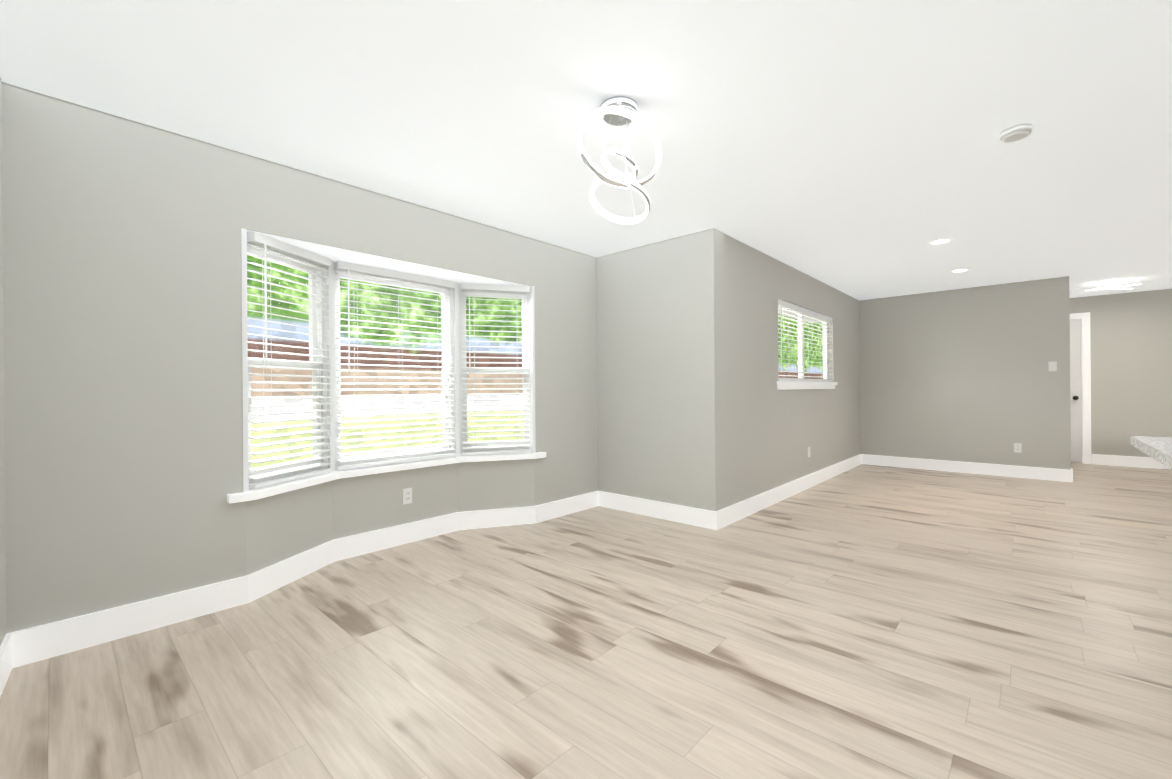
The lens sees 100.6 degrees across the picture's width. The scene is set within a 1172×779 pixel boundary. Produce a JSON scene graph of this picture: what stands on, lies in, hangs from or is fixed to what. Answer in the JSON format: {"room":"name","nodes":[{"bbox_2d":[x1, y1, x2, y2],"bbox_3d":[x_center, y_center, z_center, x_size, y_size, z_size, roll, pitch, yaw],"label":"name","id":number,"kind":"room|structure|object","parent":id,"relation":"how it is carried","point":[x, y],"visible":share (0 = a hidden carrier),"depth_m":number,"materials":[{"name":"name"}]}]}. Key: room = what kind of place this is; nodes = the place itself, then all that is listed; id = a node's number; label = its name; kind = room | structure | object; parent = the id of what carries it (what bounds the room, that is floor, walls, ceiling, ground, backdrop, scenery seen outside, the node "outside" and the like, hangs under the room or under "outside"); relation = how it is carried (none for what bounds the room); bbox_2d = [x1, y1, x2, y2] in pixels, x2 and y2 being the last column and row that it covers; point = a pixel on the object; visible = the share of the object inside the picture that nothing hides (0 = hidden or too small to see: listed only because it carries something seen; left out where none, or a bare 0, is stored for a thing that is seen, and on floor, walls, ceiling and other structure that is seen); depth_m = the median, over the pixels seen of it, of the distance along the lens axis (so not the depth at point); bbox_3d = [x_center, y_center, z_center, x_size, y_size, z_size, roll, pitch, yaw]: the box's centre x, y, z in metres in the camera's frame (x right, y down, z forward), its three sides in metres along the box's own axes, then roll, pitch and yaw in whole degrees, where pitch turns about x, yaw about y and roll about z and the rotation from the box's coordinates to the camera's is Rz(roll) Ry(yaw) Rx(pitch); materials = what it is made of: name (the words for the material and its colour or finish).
{"room":"empty living room","nodes":[
{"label":"empty living room","id":0,"kind":"room"},
{"bbox_2d":[0,78,5,645],"bbox_3d":[-0.395,-0.075,-0.420,6.530,2.440,0.888,0,0,42],"label":"wall","id":1,"kind":"structure","parent":0,"point":[2,532],"depth_m":1.99,"materials":[{"name":"paint"}]},
{"bbox_2d":[0,630,19,696],"bbox_3d":[-0.247,1.072,-0.246,6.260,0.145,0.455,0,0,42],"label":"baseboard","id":2,"kind":"structure","parent":1,"relation":"attached to","point":[10,646],"depth_m":1.98,"materials":[{"name":"white wood"}]},
{"bbox_2d":[2,82,597,633],"bbox_3d":[-1.569,-0.066,3.280,0.440,2.440,4.740,0,0,42],"label":"wall","id":3,"kind":"structure","parent":0,"point":[122,356],"depth_m":2.41,"materials":[{"name":"paint"}]},
{"bbox_2d":[227,452,545,503],"bbox_3d":[-1.285,0.572,3.540,0.491,0.040,2.250,0,0,42],"label":"sill","id":4,"kind":"structure","parent":3,"relation":"on","point":[268,491],"depth_m":3.35,"materials":[{"name":"white wood"}]},
{"bbox_2d":[241,228,535,491],"bbox_3d":[-1.315,-0.163,3.563,0.454,1.430,2.195,0,0,42],"label":"window","id":5,"kind":"structure","parent":3,"relation":"in","point":[330,308],"depth_m":3.37,"materials":[{"name":"white plastic"}]},
{"bbox_2d":[247,231,331,487],"bbox_3d":[-1.777,-0.162,2.958,0.068,1.412,0.573,0,0,13],"label":"window blind","id":6,"kind":"object","parent":5,"relation":"attached to","point":[266,242],"visible":0.85,"depth_m":2.89,"materials":[{"name":"white plastic"}]},
{"bbox_2d":[335,261,455,469],"bbox_3d":[-1.379,-0.166,3.627,0.068,1.412,0.898,0,0,42],"label":"window blind","id":7,"kind":"object","parent":5,"relation":"attached to","point":[348,267],"visible":0.92,"depth_m":3.57,"materials":[{"name":"white plastic"}]},
{"bbox_2d":[461,282,530,454],"bbox_3d":[-0.751,-0.171,4.078,0.564,1.412,0.068,0,0,-17],"label":"window blind","id":8,"kind":"object","parent":5,"relation":"attached to","point":[516,289],"visible":1,"depth_m":4.06,"materials":[{"name":"white plastic"}]},
{"bbox_2d":[403,488,411,504],"bbox_3d":[-1.343,0.802,3.662,0.008,0.116,0.072,0,0,42],"label":"electrical outlet","id":9,"kind":"object","parent":3,"relation":"attached to","point":[407,495],"visible":1,"depth_m":3.66,"materials":[{"name":"white plastic"}]},
{"bbox_2d":[247,230,530,286],"bbox_3d":[-1.334,-0.977,3.574,0.460,0.203,2.230,0,0,42],"label":"ceiling soffit","id":10,"kind":"structure","parent":0,"point":[334,254],"depth_m":3.38,"materials":[{"name":"white paint"}]},
{"bbox_2d":[0,462,1171,778],"bbox_3d":[2.938,1.159,3.609,7.070,0.080,11.320,0,0,42],"label":"floor","id":11,"kind":"structure","parent":0,"point":[872,622],"depth_m":2.07,"materials":[{"name":"brown wood"}]},
{"bbox_3d":[1.704,0.689,0.851,0.600,0.880,2.590,0,0,42],"label":"countertop","id":12,"kind":"structure","parent":11,"relation":"on","visible":0},
{"bbox_2d":[1130,436,1171,469],"bbox_3d":[1.706,0.229,0.887,0.680,0.040,2.750,0,0,42],"label":"countertop","id":13,"kind":"structure","parent":12,"relation":"on","point":[1158,449],"depth_m":1.81,"materials":[{"name":"stone"}]},
{"bbox_2d":[0,0,1171,322],"bbox_3d":[3.117,-1.373,3.427,6.530,0.100,11.320,0,0,42],"label":"ceiling","id":14,"kind":"structure","parent":0,"point":[856,148],"depth_m":2.26,"materials":[{"name":"white paint"}]},
{"bbox_2d":[577,96,661,224],"bbox_3d":[0.129,-1.042,2.173,0.316,0.515,0.367,0,0,42],"label":"chandelier","id":15,"kind":"object","parent":14,"relation":"hanging from","point":[619,111],"visible":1,"depth_m":2.16,"materials":[{"name":"silver metal"}]},
{"bbox_2d":[928,238,952,244],"bbox_3d":[3.159,-1.319,4.338,0.176,0.008,0.176,0,0,42],"label":"recessed light","id":16,"kind":"object","parent":14,"relation":"in","point":[940,241],"visible":0.98,"depth_m":4.33,"materials":[{"name":"white plastic"}]},
{"bbox_2d":[950,268,969,272],"bbox_3d":[4.173,-1.327,5.430,0.176,0.008,0.176,0,0,42],"label":"recessed light","id":17,"kind":"object","parent":14,"relation":"in","point":[960,270],"visible":0.92,"depth_m":5.41,"materials":[{"name":"white plastic"}]},
{"bbox_2d":[1000,124,1031,142],"bbox_3d":[2.180,-1.295,2.469,0.124,0.040,0.124,0,0,42],"label":"smoke detector","id":18,"kind":"object","parent":14,"relation":"attached to","point":[1015,133],"visible":1,"depth_m":2.44,"materials":[{"name":"white plastic"}]},
{"bbox_2d":[1085,281,1141,290],"bbox_3d":[6.613,-1.304,6.111,0.474,0.093,0.474,0,0,42],"label":"light","id":19,"kind":"object","parent":14,"relation":"attached to","point":[1112,285],"visible":1,"depth_m":6.09,"materials":[{"name":"white"}]},
{"bbox_2d":[596,232,701,508],"bbox_3d":[0.573,-0.083,4.450,1.140,2.440,0.120,0,0,42],"label":"wall","id":20,"kind":"structure","parent":0,"point":[649,371],"depth_m":4.36,"materials":[{"name":"paint"}]},
{"bbox_2d":[596,491,715,529],"bbox_3d":[0.584,1.064,4.356,1.230,0.145,0.016,0,0,42],"label":"baseboard","id":21,"kind":"structure","parent":20,"relation":"attached to","point":[703,518],"depth_m":4.29,"materials":[{"name":"white wood"}]},
{"bbox_2d":[700,228,859,511],"bbox_3d":[3.256,-0.104,6.448,0.120,2.440,6.690,0,0,42],"label":"wall","id":22,"kind":"structure","parent":0,"point":[761,433],"depth_m":4.59,"materials":[{"name":"paint"}]},
{"bbox_2d":[716,454,863,529],"bbox_3d":[2.577,1.048,5.596,0.016,0.145,4.536,0,0,42],"label":"baseboard","id":23,"kind":"structure","parent":22,"relation":"attached to","point":[728,515],"depth_m":4.88,"materials":[{"name":"white wood"}]},
{"bbox_2d":[778,310,827,381],"bbox_3d":[2.508,-0.508,5.679,0.050,0.840,1.850,0,0,42],"label":"window","id":24,"kind":"structure","parent":22,"relation":"in","point":[801,358],"depth_m":5.67,"materials":[{"name":"white plastic"}]},
{"bbox_2d":[778,299,831,381],"bbox_3d":[2.555,-0.509,5.636,0.066,0.828,1.826,0,0,42],"label":"window blind","id":25,"kind":"object","parent":24,"relation":"attached to","point":[793,308],"visible":0.83,"depth_m":5.50,"materials":[{"name":"white plastic"}]},
{"bbox_2d":[777,381,836,389],"bbox_3d":[2.567,-0.046,5.628,0.100,0.085,1.950,0,0,42],"label":"window sill","id":26,"kind":"structure","parent":22,"relation":"attached to","point":[783,385],"depth_m":5.44,"materials":[{"name":"white wood"}]},
{"bbox_2d":[859,276,1070,469],"bbox_3d":[4.957,-0.118,6.565,2.230,2.440,0.120,0,0,42],"label":"wall","id":27,"kind":"structure","parent":0,"point":[964,375],"depth_m":6.39,"materials":[{"name":"paint"}]},
{"bbox_2d":[864,454,1072,481],"bbox_3d":[4.940,1.030,6.510,2.226,0.145,0.036,0,0,42],"label":"baseboard","id":28,"kind":"structure","parent":27,"relation":"attached to","point":[1065,475],"depth_m":6.36,"materials":[{"name":"white wood"}]},
{"bbox_2d":[1014,443,1021,452],"bbox_3d":[5.396,0.729,6.082,0.072,0.116,0.008,0,0,42],"label":"electrical outlet","id":29,"kind":"object","parent":27,"relation":"attached to","point":[1018,447],"visible":1,"depth_m":6.08,"materials":[{"name":"white plastic"}]},
{"bbox_2d":[1048,361,1056,370],"bbox_3d":[5.623,-0.278,5.865,0.072,0.116,0.011,0,0,42],"label":"light switch","id":30,"kind":"object","parent":27,"relation":"attached to","point":[1052,366],"visible":1,"depth_m":5.86,"materials":[{"name":"white plastic"}]},
{"bbox_2d":[1070,289,1171,463],"bbox_3d":[7.373,-0.137,7.131,5.030,2.440,0.120,0,0,42],"label":"wall","id":31,"kind":"structure","parent":0,"point":[1131,358],"depth_m":6.83,"materials":[{"name":"paint"}]},
{"bbox_2d":[1070,319,1081,461],"bbox_3d":[7.021,0.023,7.456,0.804,2.109,0.050,0,0,42],"label":"door","id":32,"kind":"structure","parent":31,"relation":"in","point":[1076,387],"depth_m":7.21,"materials":[{"name":"white paint"}]},
{"bbox_2d":[1070,312,1090,463],"bbox_3d":[7.016,-0.017,7.450,0.980,2.205,0.142,0,0,42],"label":"door frame","id":33,"kind":"structure","parent":31,"relation":"attached to","point":[1086,387],"depth_m":7.10,"materials":[{"name":"white wood"}]},
{"bbox_2d":[1092,454,1169,468],"bbox_3d":[8.258,1.004,6.237,2.470,0.145,0.016,0,0,42],"label":"baseboard","id":34,"kind":"structure","parent":31,"relation":"attached to","point":[1114,460],"depth_m":6.83,"materials":[{"name":"white wood"}]},
{"label":"outside","id":35,"kind":"structure","parent":0,"visible":0},
{"bbox_2d":[247,253,822,467],"bbox_3d":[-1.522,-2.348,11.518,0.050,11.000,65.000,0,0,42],"label":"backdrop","id":36,"kind":"structure","parent":35,"point":[270,325],"depth_m":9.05,"materials":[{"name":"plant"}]}
]}

